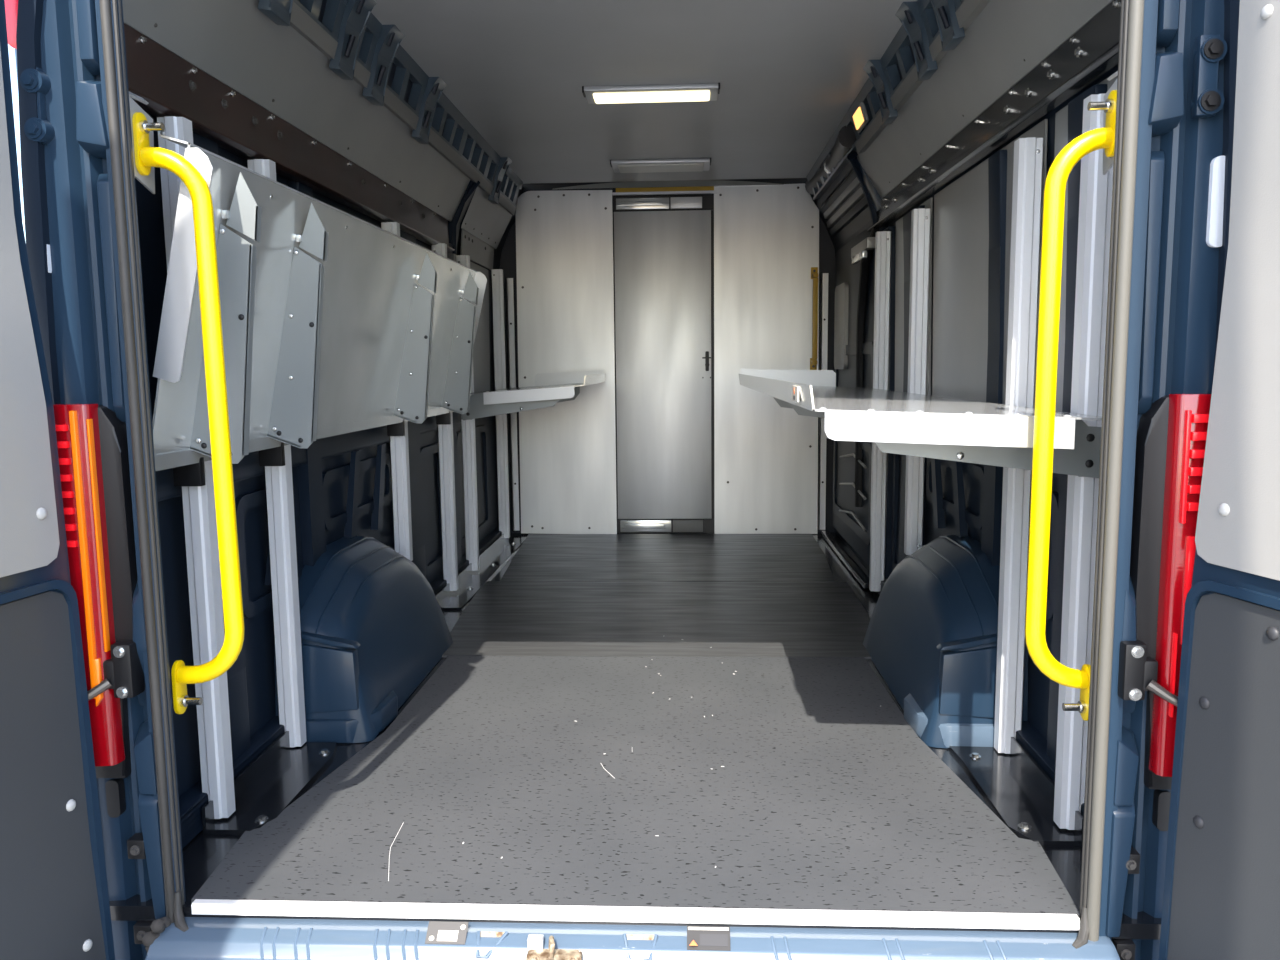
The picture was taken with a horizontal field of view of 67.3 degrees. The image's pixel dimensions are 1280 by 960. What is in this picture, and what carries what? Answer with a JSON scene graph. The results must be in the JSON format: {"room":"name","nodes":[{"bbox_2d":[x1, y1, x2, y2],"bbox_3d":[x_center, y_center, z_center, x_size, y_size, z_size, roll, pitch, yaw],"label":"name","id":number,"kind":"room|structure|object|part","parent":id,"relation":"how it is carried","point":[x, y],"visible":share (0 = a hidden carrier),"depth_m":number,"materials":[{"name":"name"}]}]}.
{"room":"vehicle interior","nodes":[
{"label":"vehicle interior","id":0,"kind":"room"},
{"bbox_2d":[15,0,188,959],"bbox_3d":[-0.977,-0.052,1.740,0.158,2.330,0.413,-5,8,-30],"label":"pillar","id":1,"kind":"structure","parent":0,"point":[83,122],"depth_m":1.63,"materials":[{"name":"blue metal"}]},
{"bbox_2d":[5,0,17,48],"bbox_3d":[-1.017,-0.764,1.571,0.043,0.115,0.012,0,7,3],"label":"reflector","id":2,"kind":"object","parent":1,"relation":"attached to","point":[11,6],"visible":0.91,"depth_m":1.57,"materials":[{"name":"red plastic"}]},
{"bbox_2d":[46,244,51,272],"bbox_3d":[-1.011,-0.399,1.616,0.034,0.120,0.010,0,7,3],"label":"reflector","id":3,"kind":"object","parent":1,"relation":"attached to","point":[48,246],"visible":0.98,"depth_m":1.62,"materials":[{"name":"white plastic"}]},
{"bbox_2d":[0,0,114,959],"bbox_3d":[-1.051,0.134,1.244,0.120,2.220,0.760,1,7,11],"label":"door","id":4,"kind":"structure","parent":1,"relation":"attached to","point":[54,896],"depth_m":1.54,"materials":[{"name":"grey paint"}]},
{"bbox_3d":[-1.055,0.134,1.245,0.110,2.220,0.760,1,7,11],"label":"door frame","id":5,"kind":"part","parent":4,"relation":"part of","materials":[{"name":"blue paint"}]},
{"bbox_2d":[53,404,137,777],"bbox_3d":[-0.947,0.200,1.671,0.137,0.665,0.080,0,7,3],"label":"tail lamp","id":6,"kind":"object","parent":1,"relation":"attached to","point":[92,444],"visible":0.57,"depth_m":1.64,"materials":[{"name":"red plastic"},{"name":"orange plastic"},{"name":"black plastic"}]},
{"bbox_2d":[87,641,144,700],"bbox_3d":[-0.925,0.335,1.663,0.113,0.106,0.051,-2,7,-14],"label":"hinge","id":7,"kind":"object","parent":1,"relation":"attached to","point":[123,673],"depth_m":1.65,"materials":[{"name":"black metal"}]},
{"bbox_3d":[-0.942,0.367,1.646,0.070,0.048,0.020,-4,7,-23],"label":"rod","id":8,"kind":"part","parent":7,"relation":"part of","materials":[{"name":"grey metal"}]},
{"bbox_3d":[-0.875,0.274,1.686,0.050,0.269,0.040,0,7,3],"label":"moulding","id":9,"kind":"part","parent":1,"relation":"part of","materials":[{"name":"blue paint"}]},
{"bbox_3d":[-0.873,0.489,1.711,0.050,0.148,0.042,0,7,3],"label":"moulding","id":10,"kind":"part","parent":1,"relation":"part of","materials":[{"name":"blue paint"}]},
{"bbox_3d":[-0.872,0.664,1.730,0.052,0.266,0.044,0,7,3],"label":"moulding","id":11,"kind":"part","parent":1,"relation":"part of","materials":[{"name":"blue paint"}]},
{"bbox_2d":[129,92,243,713],"bbox_3d":[-0.823,-0.118,1.715,0.194,1.104,0.085,0,7,3],"label":"grab bar","id":12,"kind":"object","parent":1,"relation":"attached to","point":[146,156],"visible":0.99,"depth_m":1.69,"materials":[{"name":"yellow paint"},{"name":"zinc"}]},
{"bbox_3d":[-0.858,-0.578,1.654,0.007,0.105,0.038,0,7,3],"label":"mounting plate","id":13,"kind":"part","parent":12,"relation":"part of","materials":[{"name":"yellow metal"}]},
{"bbox_3d":[-0.847,0.381,1.768,0.007,0.101,0.038,0,7,3],"label":"mounting plate","id":14,"kind":"part","parent":12,"relation":"part of","materials":[{"name":"yellow metal"}]},
{"bbox_2d":[16,0,522,848],"bbox_3d":[-0.830,-0.423,3.582,0.202,1.990,3.950,0,7,3],"label":"wall","id":15,"kind":"structure","parent":0,"point":[342,483],"depth_m":2.38,"materials":[{"name":"black metal"}]},
{"bbox_3d":[-0.950,0.170,2.454,0.020,0.300,0.360,0,7,3],"label":"pressed frame","id":16,"kind":"part","parent":15,"relation":"part of","materials":[{"name":"black paint"}]},
{"bbox_2d":[124,24,454,251],"bbox_3d":[-0.884,-0.900,2.873,0.045,0.135,2.550,0,7,3],"label":"rail","id":17,"kind":"object","parent":15,"relation":"attached to","point":[171,85],"visible":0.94,"depth_m":2.29,"materials":[{"name":"brown metal"}]},
{"bbox_2d":[122,0,469,221],"bbox_3d":[-0.839,-1.072,2.870,0.111,0.203,2.630,0,7,3],"label":"panel","id":18,"kind":"object","parent":15,"relation":"attached to","point":[272,65],"visible":1,"depth_m":2.41,"materials":[{"name":"grey metal"}]},
{"bbox_3d":[-0.895,-0.185,3.447,0.033,0.090,3.580,0,7,3],"label":"belt rail","id":19,"kind":"part","parent":15,"relation":"part of","materials":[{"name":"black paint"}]},
{"bbox_3d":[-0.917,0.029,3.131,0.020,0.180,0.660,0,7,3],"label":"pressed frame","id":20,"kind":"part","parent":15,"relation":"part of","materials":[{"name":"black paint"}]},
{"bbox_2d":[381,222,412,560],"bbox_3d":[-0.845,-0.293,3.336,0.058,1.170,0.040,0,7,3],"label":"upright post","id":21,"kind":"object","parent":15,"relation":"attached to","point":[399,449],"visible":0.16,"depth_m":3.36,"materials":[{"name":"silver metal"}]},
{"bbox_3d":[-0.871,0.116,4.006,0.020,0.520,0.340,0,7,3],"label":"pressed frame","id":22,"kind":"part","parent":15,"relation":"part of","materials":[{"name":"black paint"}]},
{"bbox_2d":[454,254,489,393],"bbox_3d":[-0.832,-0.717,4.616,0.016,0.670,1.030,0,7,3],"label":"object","id":23,"kind":"object","parent":15,"relation":"attached to","point":[481,350],"visible":0.21,"depth_m":4.96,"materials":[{"name":"grey metal"}]},
{"bbox_3d":[-0.833,0.013,4.784,0.020,0.540,0.670,0,7,3],"label":"pressed frame","id":24,"kind":"part","parent":15,"relation":"part of","materials":[{"name":"black paint"}]},
{"bbox_2d":[460,229,493,269],"bbox_3d":[-0.805,-1.143,4.791,0.017,0.125,0.720,0,7,3],"label":"wall panel","id":25,"kind":"object","parent":15,"relation":"attached to","point":[481,253],"visible":0.98,"depth_m":4.75,"materials":[{"name":"black plastic"}]},
{"bbox_2d":[461,187,511,248],"bbox_3d":[-0.747,-1.295,4.739,0.111,0.203,0.860,0,7,3],"label":"panel","id":26,"kind":"object","parent":15,"relation":"attached to","point":[486,221],"visible":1,"depth_m":4.70,"materials":[{"name":"grey metal"}]},
{"bbox_2d":[145,917,1119,959],"bbox_3d":[-0.029,0.991,1.594,1.800,0.412,0.270,0,7,3],"label":"sill","id":27,"kind":"structure","parent":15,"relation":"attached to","point":[206,938],"depth_m":1.66,"materials":[{"name":"blue paint"}]},
{"bbox_3d":[-0.337,0.790,1.675,0.070,0.025,0.031,0,7,3],"label":"label plate","id":28,"kind":"part","parent":27,"relation":"part of","materials":[{"name":"grey metal"}]},
{"bbox_2d":[526,934,582,959],"bbox_3d":[-0.146,0.800,1.637,0.095,0.041,0.039,0,7,3],"label":"latch striker","id":29,"kind":"object","parent":27,"relation":"attached to","point":[535,942],"visible":1,"depth_m":1.63,"materials":[{"name":"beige metal"}]},
{"bbox_3d":[0.118,0.789,1.651,0.074,0.026,0.032,0,7,3],"label":"label plate","id":30,"kind":"part","parent":27,"relation":"part of","materials":[{"name":"grey metal"}]},
{"bbox_2d":[109,532,1161,939],"bbox_3d":[0.070,0.549,3.629,1.910,0.028,3.900,0,7,3],"label":"floor","id":31,"kind":"structure","parent":0,"point":[202,855],"depth_m":1.87,"materials":[{"name":"grey speckled vinyl"},{"name":"aluminium"}]},
{"bbox_2d":[202,731,336,834],"bbox_3d":[-0.835,0.682,2.232,0.130,0.057,0.470,0,7,3],"label":"base plate","id":32,"kind":"object","parent":31,"relation":"on","point":[280,774],"visible":0.94,"depth_m":2.21,"materials":[{"name":"black metal"}]},
{"bbox_2d":[157,116,235,818],"bbox_3d":[-0.911,0.004,1.973,0.058,1.436,0.040,0,7,3],"label":"upright post","id":33,"kind":"object","parent":32,"relation":"on","point":[199,510],"visible":0.6,"depth_m":1.99,"materials":[{"name":"silver metal"}]},
{"bbox_2d":[247,159,306,746],"bbox_3d":[-0.892,-0.042,2.360,0.058,1.438,0.040,0,7,3],"label":"upright post","id":34,"kind":"object","parent":32,"relation":"on","point":[279,482],"visible":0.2,"depth_m":2.38,"materials":[{"name":"silver metal"}]},
{"bbox_2d":[152,134,486,485],"bbox_3d":[-0.788,-0.421,2.854,0.215,0.643,2.296,0,7,3],"label":"shelf","id":35,"kind":"object","parent":34,"relation":"attached to","point":[335,322],"visible":0.92,"depth_m":2.21,"materials":[{"name":"silver metal"}]},
{"bbox_3d":[-0.911,-0.024,1.940,0.057,0.073,0.018,0,7,3],"label":"hinge plate","id":36,"kind":"part","parent":35,"relation":"part of","materials":[{"name":"black metal"}]},
{"bbox_3d":[-0.892,-0.070,2.326,0.057,0.073,0.018,0,7,3],"label":"hinge plate","id":37,"kind":"part","parent":35,"relation":"part of","materials":[{"name":"black metal"}]},
{"bbox_3d":[-0.843,-0.189,3.318,0.057,0.073,0.018,0,7,3],"label":"hinge plate","id":38,"kind":"part","parent":35,"relation":"part of","materials":[{"name":"black metal"}]},
{"bbox_3d":[-0.811,-0.266,3.963,0.057,0.073,0.018,0,7,3],"label":"hinge plate","id":39,"kind":"part","parent":35,"relation":"part of","materials":[{"name":"black metal"}]},
{"bbox_2d":[274,536,452,742],"bbox_3d":[-0.792,0.406,2.902,0.262,0.442,0.921,0,7,3],"label":"wheel arch","id":40,"kind":"object","parent":31,"relation":"on","point":[373,627],"visible":0.83,"depth_m":2.64,"materials":[{"name":"blue paint"}]},
{"bbox_3d":[-0.823,0.508,2.489,0.193,0.189,0.049,-1,7,0],"label":"raised panel","id":41,"kind":"part","parent":40,"relation":"part of","materials":[{"name":"blue paint"}]},
{"bbox_2d":[435,534,526,609],"bbox_3d":[-0.728,0.398,4.618,0.110,0.057,1.580,0,7,3],"label":"base plate","id":42,"kind":"object","parent":31,"relation":"on","point":[498,553],"visible":0.9,"depth_m":4.42,"materials":[{"name":"black metal"}]},
{"bbox_2d":[431,243,457,590],"bbox_3d":[-0.812,-0.247,3.995,0.058,1.438,0.040,0,7,3],"label":"upright post","id":43,"kind":"object","parent":42,"relation":"on","point":[445,432],"visible":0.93,"depth_m":4.02,"materials":[{"name":"silver metal"}]},
{"bbox_2d":[456,255,479,570],"bbox_3d":[-0.792,-0.294,4.412,0.058,1.442,0.040,0,7,3],"label":"upright post","id":44,"kind":"object","parent":42,"relation":"on","point":[468,426],"visible":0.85,"depth_m":4.44,"materials":[{"name":"silver metal"}]},
{"bbox_2d":[461,370,604,419],"bbox_3d":[-0.505,-0.438,4.828,0.579,0.218,1.063,0,7,3],"label":"shelf","id":45,"kind":"object","parent":44,"relation":"attached to","point":[546,392],"visible":0.91,"depth_m":4.37,"materials":[{"name":"grey metal"}]},
{"bbox_2d":[491,269,509,537],"bbox_3d":[-0.753,-0.401,5.194,0.058,1.445,0.040,0,7,3],"label":"upright post","id":46,"kind":"object","parent":42,"relation":"on","point":[496,274],"visible":0.94,"depth_m":5.18,"materials":[{"name":"silver metal"}]},
{"bbox_2d":[191,656,1079,917],"bbox_3d":[0.011,0.673,2.435,1.620,0.007,1.474,0,7,3],"label":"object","id":47,"kind":"structure","parent":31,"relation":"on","point":[824,796],"depth_m":2.09,"materials":[{"name":"grey rubber"}]},
{"bbox_2d":[388,639,736,880],"bbox_3d":[0.133,0.664,2.467,0.825,0.002,1.710,2,7,23],"label":"chips","id":48,"kind":"object","parent":47,"relation":"on","point":[681,639],"visible":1,"depth_m":1.96,"materials":[{"name":"white"}]},
{"bbox_2d":[191,899,1079,929],"bbox_3d":[-0.025,0.766,1.697,1.564,0.021,0.016,0,7,3],"label":"threshold strip","id":49,"kind":"object","parent":31,"relation":"on","point":[198,906],"visible":1,"depth_m":1.69,"materials":[{"name":"white metal"}]},
{"bbox_2d":[442,581,870,658],"bbox_3d":[0.079,0.520,3.721,1.610,0.007,1.108,0,7,3],"label":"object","id":50,"kind":"structure","parent":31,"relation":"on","point":[819,619],"depth_m":3.63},
{"bbox_2d":[500,534,834,580],"bbox_3d":[0.136,0.382,4.874,1.610,0.007,1.204,0,7,3],"label":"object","id":51,"kind":"structure","parent":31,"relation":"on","point":[541,557],"depth_m":4.78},
{"bbox_2d":[863,534,1027,747],"bbox_3d":[0.854,0.398,2.821,0.262,0.442,0.921,0,7,3],"label":"wheel arch","id":52,"kind":"object","parent":31,"relation":"on","point":[931,635],"visible":0.83,"depth_m":2.54,"materials":[{"name":"blue paint"}]},
{"bbox_3d":[0.844,0.499,2.406,0.193,0.189,0.049,0,7,5],"label":"raised panel","id":53,"kind":"part","parent":52,"relation":"part of","materials":[{"name":"blue paint"}]},
{"bbox_2d":[948,737,1083,845],"bbox_3d":[0.829,0.672,2.169,0.140,0.057,0.510,0,7,3],"label":"base plate","id":54,"kind":"object","parent":31,"relation":"on","point":[1019,791],"visible":0.92,"depth_m":2.12,"materials":[{"name":"black metal"}]},
{"bbox_2d":[994,137,1043,753],"bbox_3d":[0.895,-0.056,2.271,0.058,1.448,0.040,0,7,3],"label":"upright post","id":55,"kind":"object","parent":54,"relation":"on","point":[1028,152],"visible":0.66,"depth_m":2.25,"materials":[{"name":"silver metal"}]},
{"bbox_2d":[739,369,1101,477],"bbox_3d":[0.650,-0.225,2.866,0.592,0.208,2.373,0,7,3],"label":"shelf","id":56,"kind":"object","parent":55,"relation":"attached to","point":[903,423],"visible":0.95,"depth_m":1.85,"materials":[{"name":"grey metal"}]},
{"bbox_2d":[1053,93,1113,829],"bbox_3d":[0.876,-0.005,1.885,0.058,1.436,0.040,0,7,3],"label":"upright post","id":57,"kind":"object","parent":54,"relation":"on","point":[1095,200],"visible":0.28,"depth_m":1.87,"materials":[{"name":"silver metal"}]},
{"bbox_2d":[371,0,916,189],"bbox_3d":[0.050,-1.376,3.425,1.800,0.260,4.050,0,7,3],"label":"ceiling","id":58,"kind":"structure","parent":0,"point":[788,73],"depth_m":3.21,"materials":[{"name":"grey paint"}]},
{"bbox_2d":[258,0,522,214],"bbox_3d":[-0.731,-1.282,3.329,0.139,0.222,3.580,0,7,3],"label":"roof rail","id":59,"kind":"object","parent":58,"relation":"attached to","point":[363,50],"visible":0.94,"depth_m":2.94,"materials":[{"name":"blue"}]},
{"bbox_2d":[582,83,719,103],"bbox_3d":[0.042,-1.376,3.434,0.481,0.026,0.174,0,7,3],"label":"recessed light","id":60,"kind":"object","parent":58,"relation":"in","point":[710,91],"visible":1,"depth_m":3.38,"materials":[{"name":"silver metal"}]},
{"bbox_2d":[593,91,709,103],"bbox_3d":[0.042,-1.369,3.437,0.413,0.012,0.110,0,7,3],"label":"diffuser","id":61,"kind":"object","parent":60,"relation":"attached to","point":[606,97],"depth_m":3.41,"materials":[{"name":"white plastic"}]},
{"bbox_2d":[610,158,710,172],"bbox_3d":[0.102,-1.523,4.668,0.481,0.026,0.224,0,7,3],"label":"recessed light","id":62,"kind":"object","parent":58,"relation":"in","point":[697,164],"visible":1,"depth_m":4.60,"materials":[{"name":"silver metal"}]},
{"bbox_2d":[618,163,703,172],"bbox_3d":[0.103,-1.516,4.671,0.413,0.012,0.160,0,7,3],"label":"diffuser","id":63,"kind":"object","parent":62,"relation":"attached to","point":[635,167],"depth_m":4.63,"materials":[{"name":"white plastic"}]},
{"bbox_2d":[805,0,990,203],"bbox_3d":[0.815,-1.302,3.302,0.144,0.204,3.682,0,7,3],"label":"roof rail","id":64,"kind":"object","parent":58,"relation":"attached to","point":[929,29],"visible":0.95,"depth_m":2.99,"materials":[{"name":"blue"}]},
{"bbox_2d":[852,102,868,132],"bbox_3d":[0.808,-1.331,3.530,0.034,0.069,0.180,0,7,3],"label":"lamp","id":65,"kind":"object","parent":64,"relation":"attached to","point":[860,117],"visible":1,"depth_m":3.49,"materials":[{"name":"yellow plastic"}]},
{"bbox_2d":[500,178,835,533],"bbox_3d":[0.152,-0.671,5.409,2.000,2.030,0.132,0,7,3],"label":"wall","id":66,"kind":"structure","parent":0,"point":[773,464],"depth_m":5.37,"materials":[{"name":"metal"}]},
{"bbox_3d":[-0.715,-0.417,5.432,0.036,1.420,0.030,0,7,3],"label":"edge post","id":67,"kind":"part","parent":66,"relation":"part of","materials":[{"name":"silver metal"}]},
{"bbox_3d":[-0.418,-0.640,5.402,0.552,1.922,0.012,0,7,3],"label":"partition panel","id":68,"kind":"part","parent":66,"relation":"part of","materials":[{"name":"metal"}]},
{"bbox_2d":[613,194,713,533],"bbox_3d":[0.137,-0.633,5.390,0.552,1.900,0.060,0,7,3],"label":"door","id":69,"kind":"structure","parent":66,"relation":"in","point":[664,253],"depth_m":5.39,"materials":[{"name":"metal"}]},
{"bbox_3d":[0.255,-1.525,5.287,0.174,0.060,0.022,0,7,3],"label":"track rail","id":70,"kind":"part","parent":69,"relation":"part of","materials":[{"name":"metal"}]},
{"bbox_3d":[0.274,0.263,5.499,0.174,0.068,0.022,0,7,3],"label":"track rail","id":71,"kind":"part","parent":69,"relation":"part of","materials":[{"name":"grey metal"}]},
{"bbox_3d":[0.704,-0.650,5.346,0.581,1.932,0.012,0,7,3],"label":"partition panel","id":72,"kind":"part","parent":66,"relation":"part of","materials":[{"name":"metal"}]},
{"bbox_3d":[1.019,-0.426,5.346,0.036,1.420,0.030,0,7,3],"label":"edge post","id":73,"kind":"part","parent":66,"relation":"part of","materials":[{"name":"silver metal"}]},
{"bbox_2d":[815,0,1239,815],"bbox_3d":[0.955,-0.432,3.493,0.192,1.990,3.950,0,7,3],"label":"wall","id":74,"kind":"structure","parent":0,"point":[961,499],"depth_m":2.52,"materials":[{"name":"black metal"}]},
{"bbox_2d":[810,267,817,369],"bbox_3d":[0.956,-0.884,5.269,0.038,0.559,0.060,0,7,3],"label":"grab rail","id":75,"kind":"object","parent":74,"relation":"attached to","point":[814,270],"visible":0.98,"depth_m":5.25,"materials":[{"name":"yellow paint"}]},
{"bbox_2d":[821,152,880,292],"bbox_3d":[0.979,-1.081,4.591,0.194,0.761,1.316,0,7,3],"label":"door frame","id":76,"kind":"structure","parent":74,"relation":"attached to","point":[865,211],"depth_m":4.38,"materials":[{"name":"black metal"}]},
{"bbox_3d":[0.936,-0.992,4.024,0.203,0.719,0.093,-4,8,-26],"label":"curved frame","id":77,"kind":"part","parent":76,"relation":"part of","materials":[{"name":"black paint"}]},
{"bbox_2d":[821,225,887,588],"bbox_3d":[1.019,-0.386,4.650,0.085,1.555,1.320,0,7,3],"label":"door","id":78,"kind":"structure","parent":74,"relation":"in","point":[854,290],"depth_m":4.58,"materials":[{"name":"black paint"}]},
{"bbox_2d":[834,282,848,368],"bbox_3d":[1.037,-0.786,4.944,0.025,0.430,0.320,0,7,3],"label":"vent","id":79,"kind":"object","parent":78,"relation":"attached to","point":[841,322],"depth_m":4.87,"materials":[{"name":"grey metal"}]},
{"bbox_3d":[1.031,-0.210,4.671,0.015,0.890,1.080,0,7,3],"label":"pressed frame","id":80,"kind":"part","parent":78,"relation":"part of","materials":[{"name":"black paint"}]},
{"bbox_3d":[0.963,-0.977,4.220,0.020,0.030,0.280,0,7,3],"label":"roller plate","id":81,"kind":"part","parent":78,"relation":"part of","materials":[{"name":"silver metal"}]},
{"bbox_3d":[0.983,-1.021,4.233,0.040,0.045,0.400,0,7,3],"label":"roller arm","id":82,"kind":"part","parent":78,"relation":"part of","materials":[{"name":"grey metal"}]},
{"bbox_2d":[869,231,890,591],"bbox_3d":[0.975,-0.263,3.896,0.058,1.451,0.040,0,7,3],"label":"upright post","id":83,"kind":"object","parent":74,"relation":"attached to","point":[883,238],"visible":0.94,"depth_m":3.86,"materials":[{"name":"silver metal"}]},
{"bbox_3d":[1.035,0.117,3.822,0.020,0.520,0.200,0,7,3],"label":"pressed frame","id":84,"kind":"part","parent":74,"relation":"part of","materials":[{"name":"black paint"}]},
{"bbox_2d":[895,198,932,394],"bbox_3d":[1.004,-0.630,3.548,0.016,0.710,0.550,0,7,3],"label":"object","id":85,"kind":"object","parent":74,"relation":"attached to","point":[899,255],"visible":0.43,"depth_m":3.71,"materials":[{"name":"grey metal"}]},
{"bbox_2d":[904,208,930,554],"bbox_3d":[0.943,-0.322,3.265,0.058,1.165,0.040,0,7,3],"label":"upright post","id":86,"kind":"object","parent":74,"relation":"attached to","point":[921,217],"visible":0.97,"depth_m":3.24,"materials":[{"name":"silver metal"}]},
{"bbox_3d":[0.997,0.020,3.036,0.020,0.180,0.660,0,7,3],"label":"pressed frame","id":87,"kind":"part","parent":74,"relation":"part of","materials":[{"name":"black paint"}]},
{"bbox_2d":[857,0,1113,198],"bbox_3d":[0.879,-1.090,2.713,0.111,0.167,2.490,0,7,3],"label":"panel","id":88,"kind":"object","parent":74,"relation":"attached to","point":[1008,39],"visible":0.99,"depth_m":2.50,"materials":[{"name":"grey metal"}]},
{"bbox_2d":[932,119,1047,407],"bbox_3d":[0.964,-0.534,2.737,0.016,0.710,0.995,0,7,3],"label":"wall panel","id":89,"kind":"object","parent":74,"relation":"attached to","point":[961,209],"visible":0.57,"depth_m":2.84,"materials":[{"name":"grey metal"}]},
{"bbox_2d":[867,0,1120,231],"bbox_3d":[0.930,-0.960,2.807,0.045,0.110,2.610,0,7,3],"label":"rail","id":90,"kind":"object","parent":74,"relation":"attached to","point":[1092,51],"visible":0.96,"depth_m":2.28,"materials":[{"name":"black metal"}]},
{"bbox_3d":[0.964,0.161,2.359,0.020,0.300,0.360,0,7,3],"label":"pressed frame","id":91,"kind":"part","parent":74,"relation":"part of","materials":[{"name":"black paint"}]},
{"bbox_2d":[1054,76,1117,411],"bbox_3d":[0.928,-0.433,1.891,0.016,0.710,0.610,0,7,3],"label":"wall panel","id":92,"kind":"object","parent":74,"relation":"attached to","point":[1061,117],"visible":0.14,"depth_m":2.13,"materials":[{"name":"grey metal"}]},
{"bbox_2d":[1072,0,1226,959],"bbox_3d":[0.912,-0.060,1.639,0.162,2.330,0.422,5,9,39],"label":"pillar","id":93,"kind":"structure","parent":0,"point":[1161,319],"depth_m":1.54,"materials":[{"name":"blue metal"}]},
{"bbox_2d":[1025,71,1117,720],"bbox_3d":[0.764,-0.126,1.636,0.188,1.104,0.085,0,7,3],"label":"grab bar","id":94,"kind":"object","parent":93,"relation":"attached to","point":[1103,138],"visible":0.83,"depth_m":1.62,"materials":[{"name":"yellow paint"},{"name":"zinc"}]},
{"bbox_3d":[0.784,0.373,1.687,0.007,0.101,0.038,0,7,3],"label":"mounting plate","id":95,"kind":"part","parent":94,"relation":"part of","materials":[{"name":"yellow metal"}]},
{"bbox_3d":[0.773,-0.583,1.574,0.007,0.105,0.038,0,7,3],"label":"mounting plate","id":96,"kind":"part","parent":94,"relation":"part of","materials":[{"name":"yellow metal"}]},
{"bbox_3d":[0.820,0.655,1.647,0.052,0.266,0.044,0,7,3],"label":"moulding","id":97,"kind":"part","parent":93,"relation":"part of","materials":[{"name":"blue paint"}]},
{"bbox_3d":[0.817,0.480,1.627,0.050,0.148,0.042,0,7,3],"label":"moulding","id":98,"kind":"part","parent":93,"relation":"part of","materials":[{"name":"blue paint"}]},
{"bbox_3d":[0.815,0.265,1.602,0.050,0.269,0.040,0,7,3],"label":"moulding","id":99,"kind":"part","parent":93,"relation":"part of","materials":[{"name":"blue paint"}]},
{"bbox_2d":[1117,640,1177,706],"bbox_3d":[0.842,0.319,1.574,0.113,0.106,0.051,2,7,20],"label":"hinge","id":100,"kind":"object","parent":93,"relation":"attached to","point":[1137,674],"depth_m":1.57,"materials":[{"name":"black metal"}]},
{"bbox_3d":[0.858,0.351,1.556,0.070,0.048,0.020,3,8,29],"label":"rod","id":101,"kind":"part","parent":100,"relation":"part of","materials":[{"name":"grey metal"}]},
{"bbox_2d":[1130,393,1211,788],"bbox_3d":[0.884,0.192,1.578,0.137,0.665,0.083,0,7,3],"label":"tail lamp","id":102,"kind":"object","parent":93,"relation":"attached to","point":[1171,437],"visible":0.51,"depth_m":1.56,"materials":[{"name":"red plastic"},{"name":"black plastic"}]},
{"bbox_2d":[1206,156,1224,247],"bbox_3d":[0.912,-0.439,1.516,0.027,0.140,0.010,0,7,3],"label":"reflector","id":103,"kind":"object","parent":93,"relation":"attached to","point":[1214,233],"visible":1,"depth_m":1.51,"materials":[{"name":"white plastic"}]},
{"bbox_2d":[1159,0,1279,959],"bbox_3d":[0.976,0.123,1.152,0.114,2.220,0.760,-2,7,-12],"label":"door","id":104,"kind":"structure","parent":93,"relation":"attached to","point":[1221,895],"depth_m":1.43,"materials":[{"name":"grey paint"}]},
{"bbox_3d":[0.981,0.123,1.153,0.104,2.220,0.760,-2,7,-12],"label":"door frame","id":105,"kind":"part","parent":104,"relation":"part of","materials":[{"name":"blue paint"}]}
]}

